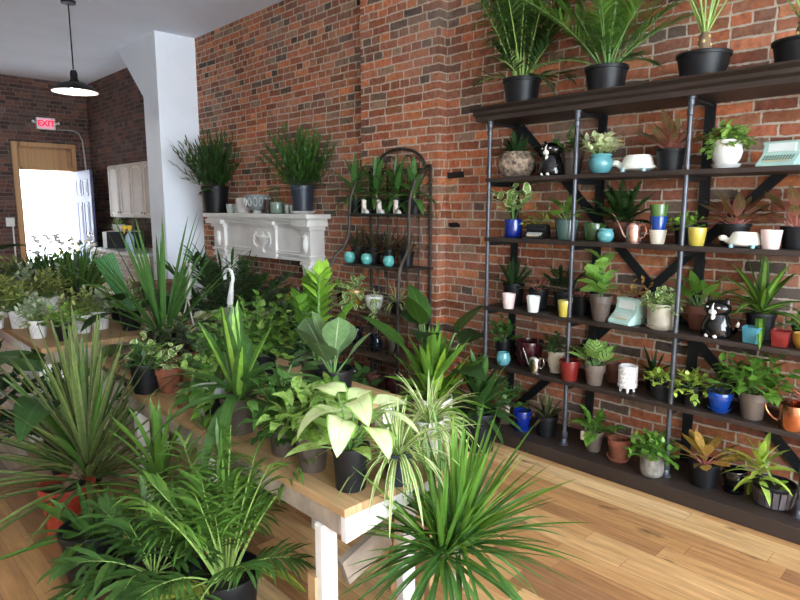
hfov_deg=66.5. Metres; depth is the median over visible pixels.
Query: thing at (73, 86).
pendant lamp
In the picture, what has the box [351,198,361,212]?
pot
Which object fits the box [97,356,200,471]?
stand
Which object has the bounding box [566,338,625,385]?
calathea
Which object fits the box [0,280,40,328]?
succulent
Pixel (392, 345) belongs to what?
jar
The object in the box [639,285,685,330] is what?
peperomia
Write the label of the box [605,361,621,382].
clay pot
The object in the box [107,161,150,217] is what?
upper cabinet
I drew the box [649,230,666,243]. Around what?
pot
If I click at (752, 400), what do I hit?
leafy plant
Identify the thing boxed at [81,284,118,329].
succulent
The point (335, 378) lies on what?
leafy plant
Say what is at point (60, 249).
succulent
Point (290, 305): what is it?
leafy plant
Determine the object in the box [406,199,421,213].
pot
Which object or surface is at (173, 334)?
pot
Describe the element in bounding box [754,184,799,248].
aglaonema
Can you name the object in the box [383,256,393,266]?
pot
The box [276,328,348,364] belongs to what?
leafy plant
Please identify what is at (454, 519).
plant
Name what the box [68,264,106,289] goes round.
succulent
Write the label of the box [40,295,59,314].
pot
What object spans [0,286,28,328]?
succulent
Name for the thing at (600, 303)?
pot
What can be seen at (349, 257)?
pot
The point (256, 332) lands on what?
leafy plant
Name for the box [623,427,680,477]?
peperomia
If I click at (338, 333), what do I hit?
rubber plant
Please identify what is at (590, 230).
glazed pot
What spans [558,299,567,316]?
pot
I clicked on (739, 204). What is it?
aglaonema
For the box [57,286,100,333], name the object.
succulent
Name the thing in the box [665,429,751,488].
croton
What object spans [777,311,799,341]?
leafy plant
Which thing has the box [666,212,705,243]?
peperomia
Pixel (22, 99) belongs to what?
wall
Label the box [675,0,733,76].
date palm
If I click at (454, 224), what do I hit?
wall anchor
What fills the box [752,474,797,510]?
pot
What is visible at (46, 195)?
wall
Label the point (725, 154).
pot
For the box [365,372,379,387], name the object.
clay pot
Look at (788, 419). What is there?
watering can
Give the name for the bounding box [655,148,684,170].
pot
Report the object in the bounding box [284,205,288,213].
glass
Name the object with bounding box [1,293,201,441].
table
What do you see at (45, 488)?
pot
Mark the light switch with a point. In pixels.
(9, 221)
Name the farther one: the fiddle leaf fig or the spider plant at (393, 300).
the spider plant at (393, 300)
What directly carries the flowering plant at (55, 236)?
on the table at (25, 343)
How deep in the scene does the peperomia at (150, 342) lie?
3.25 m
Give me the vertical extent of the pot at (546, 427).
0.139 m
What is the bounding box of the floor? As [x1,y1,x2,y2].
[0,329,799,599]
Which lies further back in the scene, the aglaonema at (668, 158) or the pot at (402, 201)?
the pot at (402, 201)
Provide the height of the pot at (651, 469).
0.136 m
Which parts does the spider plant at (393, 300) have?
pot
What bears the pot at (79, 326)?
on the succulent at (76, 305)
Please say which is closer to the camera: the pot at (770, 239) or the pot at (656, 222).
the pot at (770, 239)
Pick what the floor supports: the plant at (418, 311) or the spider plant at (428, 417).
the plant at (418, 311)
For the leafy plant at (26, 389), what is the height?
0.698 m
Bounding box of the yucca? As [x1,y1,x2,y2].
[384,320,492,443]
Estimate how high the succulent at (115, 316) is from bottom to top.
0.342 m
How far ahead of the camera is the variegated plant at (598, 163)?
3.58 m
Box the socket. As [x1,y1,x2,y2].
[69,70,78,81]
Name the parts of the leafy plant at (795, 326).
pot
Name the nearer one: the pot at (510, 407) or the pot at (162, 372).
the pot at (162, 372)
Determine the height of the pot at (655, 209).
0.079 m
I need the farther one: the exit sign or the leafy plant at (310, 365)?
the exit sign
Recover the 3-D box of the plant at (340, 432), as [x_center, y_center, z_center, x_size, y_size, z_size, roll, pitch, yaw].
[-0.162,0.460,2.046,0.438,0.353,0.426,-1,9,-5]
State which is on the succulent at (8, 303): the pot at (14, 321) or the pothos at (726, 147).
the pot at (14, 321)
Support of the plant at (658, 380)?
on the shelving unit at (566, 448)
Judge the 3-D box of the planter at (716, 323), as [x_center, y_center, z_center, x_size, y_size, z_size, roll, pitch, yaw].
[1.691,0.087,3.237,0.158,0.215,0.152,0,9,-1]
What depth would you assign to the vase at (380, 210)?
4.94 m
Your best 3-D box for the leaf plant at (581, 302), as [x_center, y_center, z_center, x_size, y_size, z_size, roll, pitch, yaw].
[1.153,0.005,3.888,0.201,0.180,0.223,-8,12,-44]
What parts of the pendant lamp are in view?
cord, lamp shade, bulb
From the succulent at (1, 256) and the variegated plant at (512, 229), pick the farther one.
the succulent at (1, 256)
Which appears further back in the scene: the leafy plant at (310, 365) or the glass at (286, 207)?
the glass at (286, 207)
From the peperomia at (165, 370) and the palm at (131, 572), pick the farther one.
the peperomia at (165, 370)
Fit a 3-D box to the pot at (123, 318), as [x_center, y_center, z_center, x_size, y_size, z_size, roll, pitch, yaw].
[-1.865,0.135,4.225,0.156,0.139,0.155,-8,12,-44]
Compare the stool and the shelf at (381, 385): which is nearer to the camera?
the stool
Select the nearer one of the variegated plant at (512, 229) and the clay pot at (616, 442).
the clay pot at (616, 442)
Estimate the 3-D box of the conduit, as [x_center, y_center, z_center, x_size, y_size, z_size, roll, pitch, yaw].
[-5.558,-1.495,10.510,0.432,2.787,0.024,-8,12,-44]
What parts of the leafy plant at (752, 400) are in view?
pot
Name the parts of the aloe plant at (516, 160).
pot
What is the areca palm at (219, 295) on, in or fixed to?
on the floor
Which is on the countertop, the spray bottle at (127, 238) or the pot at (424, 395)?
the spray bottle at (127, 238)
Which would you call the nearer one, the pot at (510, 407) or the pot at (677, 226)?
the pot at (677, 226)
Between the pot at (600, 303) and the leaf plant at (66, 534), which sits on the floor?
the leaf plant at (66, 534)
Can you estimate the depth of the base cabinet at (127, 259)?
8.24 m
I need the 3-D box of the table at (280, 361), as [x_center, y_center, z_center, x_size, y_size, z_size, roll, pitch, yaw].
[-0.802,0.744,3.748,0.540,0.600,1.770,-8,12,-44]
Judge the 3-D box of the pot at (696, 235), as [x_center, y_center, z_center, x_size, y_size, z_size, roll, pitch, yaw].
[1.582,-0.337,3.251,0.094,0.096,0.094,-8,12,-44]
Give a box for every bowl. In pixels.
[242,194,270,213]
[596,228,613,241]
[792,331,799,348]
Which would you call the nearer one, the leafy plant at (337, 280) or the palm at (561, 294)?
the palm at (561, 294)
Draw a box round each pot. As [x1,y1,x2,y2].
[0,300,8,317]
[0,311,4,328]
[8,309,27,328]
[22,290,37,302]
[27,319,46,338]
[37,473,95,539]
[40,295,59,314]
[53,321,70,341]
[76,314,90,333]
[90,309,108,329]
[110,299,132,320]
[118,309,140,330]
[147,329,178,347]
[154,361,184,392]
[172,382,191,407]
[186,549,259,599]
[191,373,225,415]
[201,186,228,212]
[290,185,314,210]
[344,252,354,262]
[346,288,363,306]
[350,246,364,261]
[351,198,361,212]
[361,254,371,264]
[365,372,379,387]
[366,248,379,262]
[369,198,384,213]
[381,249,396,264]
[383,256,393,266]
[389,198,404,213]
[399,251,414,266]
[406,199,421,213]
[408,384,424,435]
[413,392,452,443]
[461,406,497,453]
[496,399,514,423]
[502,75,541,101]
[502,281,524,305]
[502,293,515,308]
[513,407,531,431]
[527,295,540,312]
[535,411,558,437]
[553,290,573,310]
[555,219,578,239]
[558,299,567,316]
[559,358,579,381]
[583,223,606,240]
[584,62,629,89]
[584,361,605,385]
[584,428,603,452]
[590,294,612,321]
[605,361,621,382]
[606,434,630,462]
[612,222,628,240]
[617,363,638,392]
[639,449,664,477]
[644,370,650,389]
[647,302,674,326]
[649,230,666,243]
[650,204,668,215]
[650,216,667,229]
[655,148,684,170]
[673,224,697,243]
[675,48,733,76]
[686,304,706,329]
[688,227,706,245]
[689,455,720,488]
[711,139,742,163]
[718,223,752,245]
[721,465,747,494]
[741,325,761,343]
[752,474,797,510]
[761,229,782,248]
[770,34,799,62]
[770,328,792,347]
[780,226,799,248]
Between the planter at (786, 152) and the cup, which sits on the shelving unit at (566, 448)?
the planter at (786, 152)
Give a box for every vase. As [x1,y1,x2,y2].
[361,199,368,213]
[376,200,384,213]
[393,200,400,213]
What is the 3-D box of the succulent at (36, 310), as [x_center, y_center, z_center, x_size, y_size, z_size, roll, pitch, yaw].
[-2.359,0.090,3.945,0.300,0.312,0.280,-8,12,-44]
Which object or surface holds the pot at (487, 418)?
on the cordyline at (485, 391)
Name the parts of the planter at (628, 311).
paper panel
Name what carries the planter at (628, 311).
on the shelving unit at (566, 448)
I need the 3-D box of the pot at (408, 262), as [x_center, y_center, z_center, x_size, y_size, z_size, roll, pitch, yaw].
[0.057,-0.334,4.933,0.122,0.122,0.121,-8,12,-44]
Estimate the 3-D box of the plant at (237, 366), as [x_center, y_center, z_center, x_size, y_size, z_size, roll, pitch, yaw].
[-0.687,0.382,2.551,0.717,0.750,0.648,-2,9,-11]
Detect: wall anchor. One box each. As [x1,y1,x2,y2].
[447,172,463,177]
[448,222,459,227]
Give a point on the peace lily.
(696, 312)
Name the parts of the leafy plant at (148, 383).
pot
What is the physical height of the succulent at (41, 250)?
0.438 m
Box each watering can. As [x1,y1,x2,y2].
[523,348,544,372]
[612,213,646,242]
[764,387,799,432]
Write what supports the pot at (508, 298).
on the shelving unit at (566, 448)
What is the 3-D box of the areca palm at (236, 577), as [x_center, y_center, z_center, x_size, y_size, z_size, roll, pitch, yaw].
[-0.652,0.800,2.289,0.771,0.926,0.811,-4,9,-23]
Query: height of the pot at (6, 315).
0.139 m
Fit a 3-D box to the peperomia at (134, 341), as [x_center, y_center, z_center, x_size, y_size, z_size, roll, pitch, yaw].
[-1.451,0.300,3.433,0.252,0.250,0.223,-8,12,-44]
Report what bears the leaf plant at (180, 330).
on the stand
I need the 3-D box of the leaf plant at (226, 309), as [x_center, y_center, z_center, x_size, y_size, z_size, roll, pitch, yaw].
[-1.057,0.247,3.786,0.508,0.369,0.557,-3,9,-16]
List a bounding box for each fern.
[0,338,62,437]
[169,128,241,212]
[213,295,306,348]
[249,122,338,213]
[569,404,625,452]
[580,179,653,240]
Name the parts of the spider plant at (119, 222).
pot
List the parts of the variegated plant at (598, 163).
pot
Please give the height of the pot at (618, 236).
0.116 m
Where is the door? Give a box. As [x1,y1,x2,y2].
[73,170,97,263]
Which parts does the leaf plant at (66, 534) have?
pot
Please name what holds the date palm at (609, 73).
on the shelving unit at (566, 448)
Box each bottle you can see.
[119,225,134,250]
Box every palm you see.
[36,475,219,599]
[55,252,193,331]
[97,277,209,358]
[109,397,330,599]
[149,241,301,331]
[469,0,577,101]
[518,0,707,89]
[536,263,597,310]
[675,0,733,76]
[770,0,799,62]
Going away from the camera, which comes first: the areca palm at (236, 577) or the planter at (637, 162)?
the areca palm at (236, 577)
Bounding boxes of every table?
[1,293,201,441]
[124,372,437,599]
[173,356,400,528]
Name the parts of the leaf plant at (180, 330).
pot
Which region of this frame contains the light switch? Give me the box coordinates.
[5,218,16,261]
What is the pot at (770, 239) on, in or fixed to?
on the shelving unit at (566, 448)
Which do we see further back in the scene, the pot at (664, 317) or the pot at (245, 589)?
the pot at (664, 317)
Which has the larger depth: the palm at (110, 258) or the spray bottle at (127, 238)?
the spray bottle at (127, 238)
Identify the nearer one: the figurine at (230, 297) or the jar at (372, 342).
the figurine at (230, 297)
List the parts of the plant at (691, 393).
pot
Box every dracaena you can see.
[71,398,231,553]
[327,155,373,217]
[347,154,390,216]
[367,155,410,213]
[386,156,440,218]
[490,256,542,305]
[634,345,678,389]
[721,433,797,510]
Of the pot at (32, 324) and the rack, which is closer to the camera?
the pot at (32, 324)
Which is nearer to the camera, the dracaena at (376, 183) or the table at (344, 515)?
the table at (344, 515)
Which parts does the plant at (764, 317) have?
pot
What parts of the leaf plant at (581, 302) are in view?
pot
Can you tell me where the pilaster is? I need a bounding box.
[360,0,447,382]
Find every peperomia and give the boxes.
[116,332,163,360]
[126,341,185,364]
[147,342,194,392]
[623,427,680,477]
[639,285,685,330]
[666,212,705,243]
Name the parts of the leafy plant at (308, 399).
pot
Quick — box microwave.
[102,230,144,248]
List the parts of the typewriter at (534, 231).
paper panel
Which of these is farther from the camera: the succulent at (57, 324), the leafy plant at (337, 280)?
the leafy plant at (337, 280)
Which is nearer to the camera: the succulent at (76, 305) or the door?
the succulent at (76, 305)
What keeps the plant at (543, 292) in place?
on the shelving unit at (566, 448)
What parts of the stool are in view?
leg, leg, seat, leg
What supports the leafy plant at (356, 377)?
on the floor
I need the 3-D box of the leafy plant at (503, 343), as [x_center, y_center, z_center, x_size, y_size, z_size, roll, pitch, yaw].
[0.726,0.274,4.364,0.301,0.317,0.327,-8,12,-44]
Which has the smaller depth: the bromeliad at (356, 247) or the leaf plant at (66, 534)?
the leaf plant at (66, 534)
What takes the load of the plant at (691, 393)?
on the shelving unit at (566, 448)
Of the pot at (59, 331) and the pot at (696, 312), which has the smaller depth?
the pot at (696, 312)
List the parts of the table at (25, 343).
leg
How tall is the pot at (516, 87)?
0.170 m
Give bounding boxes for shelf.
[331,300,435,318]
[343,338,415,364]
[344,262,433,271]
[349,213,429,216]
[361,373,412,402]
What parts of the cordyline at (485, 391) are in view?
stem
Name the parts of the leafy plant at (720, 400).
pot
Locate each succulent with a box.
[0,255,30,286]
[0,271,27,317]
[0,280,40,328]
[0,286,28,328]
[7,261,52,302]
[13,291,60,338]
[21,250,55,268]
[23,267,73,314]
[38,301,85,341]
[41,249,76,294]
[42,261,93,307]
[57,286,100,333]
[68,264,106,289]
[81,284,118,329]
[89,278,141,320]
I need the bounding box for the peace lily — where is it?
[668,269,741,329]
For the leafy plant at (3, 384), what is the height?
0.867 m
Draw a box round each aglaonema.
[631,108,708,170]
[686,190,781,245]
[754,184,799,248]
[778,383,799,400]
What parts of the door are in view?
panel, panel, panel, panel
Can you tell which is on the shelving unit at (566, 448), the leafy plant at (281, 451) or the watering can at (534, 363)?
the watering can at (534, 363)
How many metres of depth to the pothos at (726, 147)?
3.11 m
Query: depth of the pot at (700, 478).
3.31 m
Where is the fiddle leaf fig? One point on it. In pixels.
(601, 303)
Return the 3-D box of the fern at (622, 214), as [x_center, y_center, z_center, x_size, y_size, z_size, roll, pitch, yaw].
[1.300,-0.536,3.650,0.438,0.368,0.334,7,11,38]
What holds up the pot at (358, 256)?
on the bromeliad at (356, 247)
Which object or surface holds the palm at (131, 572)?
on the floor
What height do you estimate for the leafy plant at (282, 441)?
0.198 m
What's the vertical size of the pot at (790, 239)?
0.110 m
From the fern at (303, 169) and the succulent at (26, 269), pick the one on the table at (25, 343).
the succulent at (26, 269)
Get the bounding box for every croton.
[610,276,653,297]
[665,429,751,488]
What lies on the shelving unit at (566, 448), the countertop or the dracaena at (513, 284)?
the dracaena at (513, 284)
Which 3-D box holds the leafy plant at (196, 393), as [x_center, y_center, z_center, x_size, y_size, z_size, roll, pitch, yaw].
[-0.824,0.404,2.741,0.391,0.255,0.354,-8,12,-44]
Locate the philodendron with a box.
[536,194,597,239]
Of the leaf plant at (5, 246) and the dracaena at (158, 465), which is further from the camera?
the leaf plant at (5, 246)
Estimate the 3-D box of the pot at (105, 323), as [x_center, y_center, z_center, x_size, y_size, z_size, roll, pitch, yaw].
[-2.089,0.138,4.251,0.123,0.126,0.122,-8,12,-44]
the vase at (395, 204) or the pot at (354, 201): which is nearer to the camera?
the vase at (395, 204)
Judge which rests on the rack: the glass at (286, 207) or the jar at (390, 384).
the jar at (390, 384)
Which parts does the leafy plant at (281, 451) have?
pot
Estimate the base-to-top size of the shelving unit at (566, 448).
2.251 m
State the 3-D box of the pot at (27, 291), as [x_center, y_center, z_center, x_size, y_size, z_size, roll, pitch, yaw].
[-3.115,-0.009,5.123,0.148,0.152,0.147,-8,12,-44]
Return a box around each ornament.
[216,230,220,244]
[302,234,307,252]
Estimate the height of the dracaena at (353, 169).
0.561 m
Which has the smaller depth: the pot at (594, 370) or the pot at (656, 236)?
the pot at (656, 236)
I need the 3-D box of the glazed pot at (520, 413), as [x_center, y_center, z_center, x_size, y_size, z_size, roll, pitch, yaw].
[0.842,0.823,4.194,0.129,0.138,0.128,-8,12,-44]
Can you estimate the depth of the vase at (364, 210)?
5.07 m
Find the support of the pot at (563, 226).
on the philodendron
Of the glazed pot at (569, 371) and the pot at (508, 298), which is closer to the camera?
the glazed pot at (569, 371)
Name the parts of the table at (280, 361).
leg, leg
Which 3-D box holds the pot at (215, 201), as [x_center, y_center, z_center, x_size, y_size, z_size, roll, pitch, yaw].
[-2.197,-1.195,7.269,0.329,0.311,0.327,-8,12,-44]
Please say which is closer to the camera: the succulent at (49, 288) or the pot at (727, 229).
the pot at (727, 229)
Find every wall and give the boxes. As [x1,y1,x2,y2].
[0,74,90,279]
[20,170,75,266]
[86,0,799,485]
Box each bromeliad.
[335,224,369,261]
[350,225,386,262]
[368,228,404,264]
[384,231,425,266]
[525,393,569,437]
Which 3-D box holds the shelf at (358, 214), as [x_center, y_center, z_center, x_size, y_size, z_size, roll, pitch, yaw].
[-0.097,-0.697,4.997,0.255,0.019,0.726,-8,12,-44]
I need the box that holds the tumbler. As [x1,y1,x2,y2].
[264,199,270,213]
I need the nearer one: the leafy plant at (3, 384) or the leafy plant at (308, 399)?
the leafy plant at (308, 399)
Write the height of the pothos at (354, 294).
0.300 m
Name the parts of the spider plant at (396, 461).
pot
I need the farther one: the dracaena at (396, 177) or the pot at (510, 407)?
the dracaena at (396, 177)
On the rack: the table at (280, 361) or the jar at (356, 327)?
the jar at (356, 327)
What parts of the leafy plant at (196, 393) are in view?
pot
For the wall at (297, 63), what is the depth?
4.53 m
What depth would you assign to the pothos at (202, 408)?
2.70 m
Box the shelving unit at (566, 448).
[451,59,799,544]
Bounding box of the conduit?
[57,129,86,169]
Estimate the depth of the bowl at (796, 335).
2.95 m
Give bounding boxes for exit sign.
[31,117,59,130]
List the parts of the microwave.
control panel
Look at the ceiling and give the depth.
7.01 m
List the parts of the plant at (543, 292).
pot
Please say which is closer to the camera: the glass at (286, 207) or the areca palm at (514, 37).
the areca palm at (514, 37)
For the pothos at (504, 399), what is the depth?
4.29 m
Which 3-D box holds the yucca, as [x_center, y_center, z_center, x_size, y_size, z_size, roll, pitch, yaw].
[0.228,0.573,3.966,0.742,0.870,0.723,-8,12,-44]
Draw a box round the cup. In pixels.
[236,198,250,212]
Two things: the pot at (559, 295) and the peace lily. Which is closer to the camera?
the peace lily
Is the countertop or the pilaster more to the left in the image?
the countertop
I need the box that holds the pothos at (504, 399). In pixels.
[490,376,529,423]
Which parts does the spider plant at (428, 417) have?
pot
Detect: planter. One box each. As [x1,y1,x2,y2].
[515,338,543,366]
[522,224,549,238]
[539,141,563,175]
[608,296,645,325]
[612,154,656,171]
[700,296,739,338]
[718,232,760,248]
[755,139,799,166]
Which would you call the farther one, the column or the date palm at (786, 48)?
the column
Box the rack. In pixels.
[329,147,435,410]
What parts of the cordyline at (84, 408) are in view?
stem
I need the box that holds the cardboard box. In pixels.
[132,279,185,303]
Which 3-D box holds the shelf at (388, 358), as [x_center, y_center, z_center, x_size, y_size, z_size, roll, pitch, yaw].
[-0.158,0.424,5.108,0.425,0.019,0.846,-8,12,-44]
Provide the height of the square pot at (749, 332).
0.082 m
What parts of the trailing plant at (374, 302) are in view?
pot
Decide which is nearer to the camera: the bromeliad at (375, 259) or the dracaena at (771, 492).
the dracaena at (771, 492)
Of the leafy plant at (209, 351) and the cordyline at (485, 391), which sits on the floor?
the cordyline at (485, 391)
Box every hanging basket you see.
[138,262,217,353]
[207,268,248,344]
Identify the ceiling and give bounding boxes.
[0,0,283,83]
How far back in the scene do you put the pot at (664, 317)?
3.39 m
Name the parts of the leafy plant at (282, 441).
pot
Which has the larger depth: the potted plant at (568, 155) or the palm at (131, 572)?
the potted plant at (568, 155)
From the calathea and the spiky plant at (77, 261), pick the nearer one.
the calathea
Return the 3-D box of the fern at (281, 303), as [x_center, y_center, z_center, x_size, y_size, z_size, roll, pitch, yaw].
[-1.166,0.351,5.420,1.113,0.872,1.020,-4,10,-26]
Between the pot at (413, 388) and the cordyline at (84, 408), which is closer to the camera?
the cordyline at (84, 408)
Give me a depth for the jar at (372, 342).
4.98 m
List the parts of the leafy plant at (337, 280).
pot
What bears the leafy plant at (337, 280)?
on the rack
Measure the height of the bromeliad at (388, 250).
0.328 m
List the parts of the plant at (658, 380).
pot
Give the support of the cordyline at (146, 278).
on the stand
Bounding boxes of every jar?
[353,326,362,341]
[369,334,381,351]
[385,338,395,353]
[385,376,399,393]
[496,351,510,365]
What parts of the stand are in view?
leg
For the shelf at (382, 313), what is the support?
attached to the rack
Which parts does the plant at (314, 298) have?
pot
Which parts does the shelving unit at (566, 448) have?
wall post, wall post, cornice, shelf, shelf, shelf, shelf, wall post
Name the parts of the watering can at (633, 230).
spout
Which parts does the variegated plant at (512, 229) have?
pot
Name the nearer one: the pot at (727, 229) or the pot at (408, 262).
the pot at (727, 229)
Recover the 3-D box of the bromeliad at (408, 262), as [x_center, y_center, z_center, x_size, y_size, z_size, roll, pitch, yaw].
[0.006,-0.414,4.899,0.291,0.291,0.390,-8,12,-44]
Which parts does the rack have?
rail, frame, rail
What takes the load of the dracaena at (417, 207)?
on the rack
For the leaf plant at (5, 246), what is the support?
on the floor
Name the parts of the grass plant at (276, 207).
pot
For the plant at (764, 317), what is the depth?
3.15 m
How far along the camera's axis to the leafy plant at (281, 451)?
2.30 m
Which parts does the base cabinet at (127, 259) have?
drawer, drawer, door, drawer, door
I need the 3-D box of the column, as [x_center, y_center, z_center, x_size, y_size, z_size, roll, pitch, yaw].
[-3.119,-1.452,8.033,0.505,3.650,1.190,-8,12,-44]
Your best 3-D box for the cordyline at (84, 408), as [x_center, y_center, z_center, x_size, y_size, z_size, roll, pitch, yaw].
[-1.513,0.577,2.985,1.378,1.160,1.443,-8,12,-44]
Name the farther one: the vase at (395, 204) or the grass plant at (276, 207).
the grass plant at (276, 207)
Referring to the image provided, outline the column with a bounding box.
[117,30,206,321]
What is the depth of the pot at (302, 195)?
5.92 m
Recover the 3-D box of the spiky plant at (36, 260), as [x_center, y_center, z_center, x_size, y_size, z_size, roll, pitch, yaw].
[-3.171,-0.226,5.389,0.770,0.500,0.714,-8,12,-44]
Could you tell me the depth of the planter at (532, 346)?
4.20 m
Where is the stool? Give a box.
[387,443,468,599]
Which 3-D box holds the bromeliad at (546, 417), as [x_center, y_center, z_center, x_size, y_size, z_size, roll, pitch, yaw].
[0.988,0.758,4.097,0.316,0.295,0.313,2,9,15]
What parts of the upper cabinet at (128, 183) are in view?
door, moulding, moulding, door, moulding, door, door, moulding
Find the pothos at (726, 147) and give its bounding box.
[699,119,756,167]
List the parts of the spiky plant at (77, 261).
pot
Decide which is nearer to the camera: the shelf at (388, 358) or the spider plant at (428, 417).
the spider plant at (428, 417)
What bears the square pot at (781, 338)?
on the shelving unit at (566, 448)
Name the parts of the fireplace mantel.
leg, panel, cornice, leg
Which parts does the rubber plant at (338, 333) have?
pot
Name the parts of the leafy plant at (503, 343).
pot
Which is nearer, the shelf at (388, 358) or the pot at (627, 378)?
the pot at (627, 378)
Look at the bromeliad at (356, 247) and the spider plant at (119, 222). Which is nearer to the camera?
the bromeliad at (356, 247)
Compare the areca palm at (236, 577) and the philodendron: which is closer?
the areca palm at (236, 577)
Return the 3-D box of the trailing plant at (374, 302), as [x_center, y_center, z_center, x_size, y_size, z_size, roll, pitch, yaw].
[-0.218,0.034,4.920,0.197,0.245,0.286,2,9,13]
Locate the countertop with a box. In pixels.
[89,247,152,256]
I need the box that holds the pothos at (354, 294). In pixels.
[334,273,373,309]
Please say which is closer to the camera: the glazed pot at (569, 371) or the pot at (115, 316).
the glazed pot at (569, 371)
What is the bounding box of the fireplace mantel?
[202,213,330,313]
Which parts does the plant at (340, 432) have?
pot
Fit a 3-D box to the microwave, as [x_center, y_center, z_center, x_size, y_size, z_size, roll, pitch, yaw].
[-4.101,-0.901,9.083,0.530,0.250,0.390,-3,9,-16]
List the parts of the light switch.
plate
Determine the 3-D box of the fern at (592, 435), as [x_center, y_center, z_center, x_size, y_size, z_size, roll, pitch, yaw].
[1.206,0.802,3.845,0.316,0.284,0.315,-3,9,-17]
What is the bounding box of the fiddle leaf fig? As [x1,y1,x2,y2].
[577,249,620,321]
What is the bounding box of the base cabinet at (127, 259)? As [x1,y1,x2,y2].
[91,250,154,295]
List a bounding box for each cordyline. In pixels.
[0,304,215,548]
[46,210,255,347]
[442,348,523,453]
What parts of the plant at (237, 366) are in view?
pot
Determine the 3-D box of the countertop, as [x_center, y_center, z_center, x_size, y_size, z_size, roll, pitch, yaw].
[-3.834,-0.708,8.784,0.638,0.038,1.890,-8,12,-44]
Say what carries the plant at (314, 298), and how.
on the table at (280, 361)
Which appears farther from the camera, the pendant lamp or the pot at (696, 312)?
the pendant lamp
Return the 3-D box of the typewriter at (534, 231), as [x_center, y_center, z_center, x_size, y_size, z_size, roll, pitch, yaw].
[0.892,-0.449,3.995,0.139,0.092,0.170,5,10,30]
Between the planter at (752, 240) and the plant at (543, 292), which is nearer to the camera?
the planter at (752, 240)
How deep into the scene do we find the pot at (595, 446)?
3.80 m
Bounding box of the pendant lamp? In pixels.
[50,0,98,95]
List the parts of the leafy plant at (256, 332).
pot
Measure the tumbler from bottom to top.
0.147 m
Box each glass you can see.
[226,204,233,212]
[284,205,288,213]
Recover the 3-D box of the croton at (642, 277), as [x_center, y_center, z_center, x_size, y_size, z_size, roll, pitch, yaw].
[1.418,-0.011,3.668,0.208,0.279,0.228,-8,12,-44]
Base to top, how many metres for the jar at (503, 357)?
0.090 m
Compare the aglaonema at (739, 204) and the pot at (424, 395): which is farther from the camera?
the pot at (424, 395)
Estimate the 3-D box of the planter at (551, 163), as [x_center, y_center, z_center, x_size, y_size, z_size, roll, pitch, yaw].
[0.974,-0.905,3.891,0.166,0.226,0.160,0,9,-3]
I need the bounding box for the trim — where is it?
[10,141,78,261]
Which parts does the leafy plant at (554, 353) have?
pot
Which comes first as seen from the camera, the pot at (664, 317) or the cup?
the pot at (664, 317)
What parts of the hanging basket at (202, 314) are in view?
hanger cord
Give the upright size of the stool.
0.611 m
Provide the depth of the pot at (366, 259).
5.06 m
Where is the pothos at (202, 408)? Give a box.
[176,352,230,429]
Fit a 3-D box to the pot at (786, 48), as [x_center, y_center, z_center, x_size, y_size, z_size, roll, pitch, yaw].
[1.898,-1.162,2.884,0.261,0.123,0.261,-8,12,-44]
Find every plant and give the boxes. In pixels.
[0,244,29,279]
[0,248,67,296]
[0,344,141,481]
[0,362,131,462]
[0,479,168,596]
[26,233,101,294]
[30,242,125,308]
[108,218,127,231]
[119,341,174,394]
[129,315,219,369]
[148,300,320,482]
[172,361,260,415]
[173,325,259,371]
[187,307,268,351]
[189,289,306,384]
[234,367,309,457]
[243,410,291,454]
[248,350,323,402]
[256,371,358,473]
[267,189,287,213]
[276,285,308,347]
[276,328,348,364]
[284,382,419,492]
[288,258,357,378]
[295,311,369,402]
[308,374,347,402]
[318,396,475,539]
[332,278,349,302]
[336,354,390,425]
[336,399,591,599]
[352,284,485,435]
[364,289,385,319]
[374,370,481,471]
[378,281,407,321]
[488,314,522,353]
[491,182,534,237]
[493,131,539,176]
[518,206,554,227]
[519,276,559,309]
[540,331,573,373]
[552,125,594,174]
[565,288,597,315]
[579,130,623,172]
[643,365,678,398]
[665,366,721,406]
[702,371,735,412]
[703,351,799,420]
[707,254,799,349]
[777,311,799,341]
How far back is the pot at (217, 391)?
2.71 m
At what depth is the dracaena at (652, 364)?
3.68 m
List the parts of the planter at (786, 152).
paper panel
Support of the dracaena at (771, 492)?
on the shelving unit at (566, 448)

